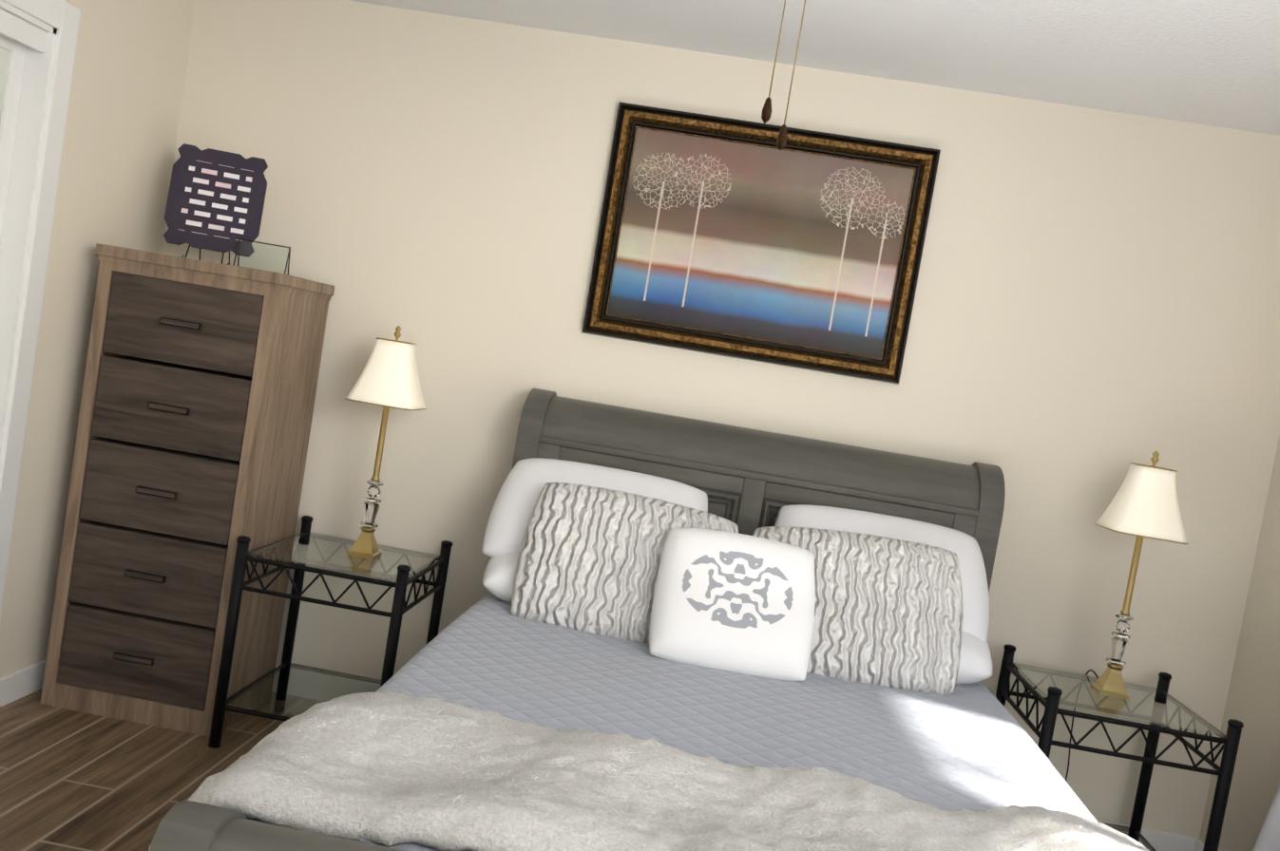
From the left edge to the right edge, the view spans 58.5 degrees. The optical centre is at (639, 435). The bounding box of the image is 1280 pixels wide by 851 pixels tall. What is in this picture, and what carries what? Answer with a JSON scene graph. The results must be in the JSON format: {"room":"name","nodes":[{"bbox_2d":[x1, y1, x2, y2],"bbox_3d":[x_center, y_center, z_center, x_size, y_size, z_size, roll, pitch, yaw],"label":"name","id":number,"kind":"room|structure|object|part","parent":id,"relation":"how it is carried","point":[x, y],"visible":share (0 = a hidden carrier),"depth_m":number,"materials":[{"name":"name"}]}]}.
{"room":"bedroom","nodes":[
{"label":"bedroom","id":0,"kind":"room"},
{"bbox_2d":[0,0,195,678],"bbox_3d":[-2.290,-0.344,1.788,0.750,2.440,4.620,10,3,4],"label":"wall","id":1,"kind":"structure","parent":0,"point":[124,105],"depth_m":3.61,"materials":[{"name":"beige paint"}]},
{"bbox_2d":[0,34,26,249],"bbox_3d":[-1.944,-0.138,2.928,0.028,1.981,0.762,10,3,4],"label":"closet door","id":2,"kind":"structure","parent":1,"relation":"in","point":[12,55],"depth_m":3.22,"materials":[{"name":"white paint"}]},
{"bbox_2d":[0,659,46,707],"bbox_3d":[-1.949,0.781,3.783,0.014,0.095,0.640,10,3,4],"label":"baseboard","id":3,"kind":"structure","parent":1,"relation":"attached to","point":[19,684],"depth_m":3.61,"materials":[{"name":"white"}]},
{"bbox_2d":[0,0,80,619],"bbox_3d":[-1.935,-0.171,2.574,0.136,2.120,1.665,10,3,4],"label":"trim","id":4,"kind":"structure","parent":1,"relation":"attached to","point":[45,32],"depth_m":3.29,"materials":[{"name":"white paint"}]},
{"bbox_2d":[0,688,324,850],"bbox_3d":[-0.223,1.292,1.702,4.113,0.100,4.860,10,3,4],"label":"floor","id":5,"kind":"structure","parent":0,"point":[70,780],"depth_m":3.19,"materials":[{"name":"brown wood"}]},
{"bbox_2d":[40,243,334,736],"bbox_3d":[-1.478,0.167,3.763,0.594,1.460,0.467,10,3,4],"label":"chest","id":6,"kind":"object","parent":5,"relation":"on","point":[200,379],"visible":0.96,"depth_m":3.56,"materials":[{"name":"brown wood"}]},
{"bbox_3d":[-1.570,0.691,3.718,0.484,0.252,0.312,10,3,4],"label":"drawer","id":7,"kind":"part","parent":6,"relation":"part of","materials":[{"name":"brown wood"}]},
{"bbox_3d":[-1.527,0.431,3.702,0.484,0.252,0.312,10,3,4],"label":"drawer","id":8,"kind":"part","parent":6,"relation":"part of","materials":[{"name":"brown wood"}]},
{"bbox_3d":[-1.484,0.171,3.686,0.484,0.252,0.312,10,3,4],"label":"drawer","id":9,"kind":"part","parent":6,"relation":"part of","materials":[{"name":"brown wood"}]},
{"bbox_3d":[-1.441,-0.090,3.670,0.484,0.252,0.312,10,3,4],"label":"drawer","id":10,"kind":"part","parent":6,"relation":"part of","materials":[{"name":"brown wood"}]},
{"bbox_3d":[-1.398,-0.350,3.654,0.484,0.252,0.312,10,3,4],"label":"drawer","id":11,"kind":"part","parent":6,"relation":"part of","materials":[{"name":"brown wood"}]},
{"bbox_2d":[163,143,267,265],"bbox_3d":[-1.400,-0.753,3.768,0.296,0.375,0.138,9,4,-14],"label":"sign","id":12,"kind":"object","parent":6,"relation":"on","point":[216,199],"visible":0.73,"depth_m":3.76,"materials":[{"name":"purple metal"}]},
{"bbox_2d":[232,238,290,274],"bbox_3d":[-1.226,-0.579,3.716,0.164,0.095,0.072,9,3,-8],"label":"card holder","id":13,"kind":"object","parent":6,"relation":"on","point":[238,245],"visible":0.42,"depth_m":3.70,"materials":[{"name":"clear glass"}]},
{"bbox_2d":[208,515,452,748],"bbox_3d":[-0.985,0.658,3.721,0.542,0.658,0.562,10,3,4],"label":"nightstand","id":14,"kind":"object","parent":5,"relation":"on","point":[400,577],"visible":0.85,"depth_m":3.57,"materials":[{"name":"black metal"}]},
{"bbox_2d":[344,325,426,559],"bbox_3d":[-0.838,0.019,3.698,0.221,0.755,0.221,10,3,4],"label":"lamp","id":15,"kind":"object","parent":14,"relation":"on","point":[388,379],"visible":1,"depth_m":3.62,"materials":[{"name":"white fabric"}]},
{"bbox_3d":[-0.801,-0.202,3.685,0.221,0.209,0.221,10,3,4],"label":"shade trim","id":16,"kind":"part","parent":15,"relation":"part of","materials":[{"name":"gold metal"}]},
{"bbox_3d":[-0.801,-0.202,3.685,0.216,0.206,0.216,10,3,4],"label":"lamp shade","id":17,"kind":"part","parent":15,"relation":"part of","materials":[{"name":"white fabric"}]},
{"bbox_2d":[148,388,1149,850],"bbox_3d":[0.216,0.630,2.683,1.689,1.228,2.481,10,3,4],"label":"bed","id":18,"kind":"object","parent":5,"relation":"on","point":[673,634],"visible":1,"depth_m":2.77,"materials":[{"name":"grey fabric"}]},
{"bbox_2d":[481,458,708,592],"bbox_3d":[-0.129,0.270,3.533,0.700,0.160,0.460,10,43,6],"label":"pillow","id":19,"kind":"object","parent":18,"relation":"on","point":[513,506],"depth_m":3.56,"materials":[{"name":"white fabric"}]},
{"bbox_3d":[0.081,0.961,1.563,1.584,0.668,0.197,10,3,4],"label":"footboard","id":20,"kind":"part","parent":18,"relation":"part of","materials":[{"name":"grey wood"}]},
{"bbox_2d":[157,691,1149,850],"bbox_3d":[0.145,0.737,1.946,1.689,0.280,0.659,10,3,4],"label":"fur throw","id":21,"kind":"object","parent":18,"relation":"on","point":[402,772],"depth_m":1.92,"materials":[{"name":"white fur"}]},
{"bbox_2d":[649,527,815,682],"bbox_3d":[0.256,0.451,3.100,0.460,0.460,0.130,9,-41,2],"label":"pillow","id":22,"kind":"object","parent":18,"relation":"on","point":[722,602],"depth_m":3.03,"materials":[{"name":"white fabric"}]},
{"bbox_3d":[0.309,0.578,3.786,1.570,1.228,0.264,10,3,4],"label":"headboard","id":23,"kind":"part","parent":18,"relation":"part of","materials":[{"name":"grey wood"}]},
{"bbox_2d":[995,644,1243,850],"bbox_3d":[1.385,1.064,3.481,0.542,0.658,0.562,10,3,4],"label":"nightstand","id":24,"kind":"object","parent":5,"relation":"on","point":[1051,702],"visible":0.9,"depth_m":3.33,"materials":[{"name":"black metal"}]},
{"bbox_2d":[1065,451,1188,782],"bbox_3d":[1.620,0.741,3.584,0.551,1.365,0.434,10,3,4],"label":"lamp","id":25,"kind":"object","parent":24,"relation":"on","point":[1144,504],"depth_m":3.40,"materials":[{"name":"white fabric"}]},
{"bbox_3d":[1.620,1.106,3.682,0.443,0.632,0.273,10,3,4],"label":"lamp cord","id":26,"kind":"part","parent":25,"relation":"part of","materials":[{"name":"black plastic"}]},
{"bbox_3d":[1.535,0.197,3.458,0.216,0.206,0.216,10,3,4],"label":"lamp shade","id":27,"kind":"part","parent":25,"relation":"part of","materials":[{"name":"white fabric"}]},
{"bbox_3d":[1.535,0.197,3.458,0.221,0.209,0.221,10,3,4],"label":"shade trim","id":28,"kind":"part","parent":25,"relation":"part of","materials":[{"name":"gold metal"}]},
{"bbox_2d":[161,0,1279,839],"bbox_3d":[0.171,-0.072,3.985,4.113,2.440,0.120,10,3,4],"label":"wall","id":29,"kind":"structure","parent":0,"point":[1097,308],"depth_m":3.87,"materials":[{"name":"beige paint"}]},
{"bbox_2d":[271,665,1194,850],"bbox_3d":[-0.042,1.083,3.990,3.840,0.095,0.014,10,3,4],"label":"baseboard","id":30,"kind":"structure","parent":29,"relation":"attached to","point":[1160,841],"depth_m":4.05,"materials":[{"name":"white"}]},
{"bbox_2d":[582,101,940,384],"bbox_3d":[0.401,-0.651,3.859,1.090,0.790,0.040,10,3,4],"label":"painting","id":31,"kind":"object","parent":29,"relation":"attached to","point":[744,239],"visible":1,"depth_m":3.86,"materials":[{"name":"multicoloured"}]},
{"bbox_2d":[345,0,1279,135],"bbox_3d":[0.189,-1.209,1.549,4.113,0.100,4.860,10,3,4],"label":"ceiling","id":32,"kind":"structure","parent":0,"point":[1214,63],"depth_m":3.39,"materials":[{"name":"white paint"}]},
{"bbox_2d":[761,0,805,150],"bbox_3d":[0.218,-0.801,1.735,1.242,0.717,1.258,10,3,4],"label":"ceiling fan","id":33,"kind":"object","parent":32,"relation":"hanging from","point":[766,115],"visible":1,"depth_m":1.75,"materials":[{"name":"brown metal"}]},
{"bbox_2d":[1199,434,1279,850],"bbox_3d":[1.947,0.374,1.485,0.120,2.440,4.620,10,3,4],"label":"wall","id":34,"kind":"structure","parent":0,"point":[1252,703],"depth_m":3.65,"materials":[{"name":"beige paint"}]},
{"bbox_2d":[1192,838,1203,850],"bbox_3d":[1.690,1.518,1.560,0.014,0.095,4.620,10,3,4],"label":"baseboard","id":35,"kind":"structure","parent":34,"relation":"attached to","point":[1198,846],"depth_m":3.83,"materials":[{"name":"white"}]},
{"bbox_2d":[1252,785,1279,850],"bbox_3d":[1.789,0.466,1.794,0.203,2.101,3.001,10,3,4],"label":"curtain","id":36,"kind":"object","parent":34,"relation":"hanging from","point":[1268,838],"visible":1,"depth_m":3.12,"materials":[{"name":"white fabric"}]}
]}

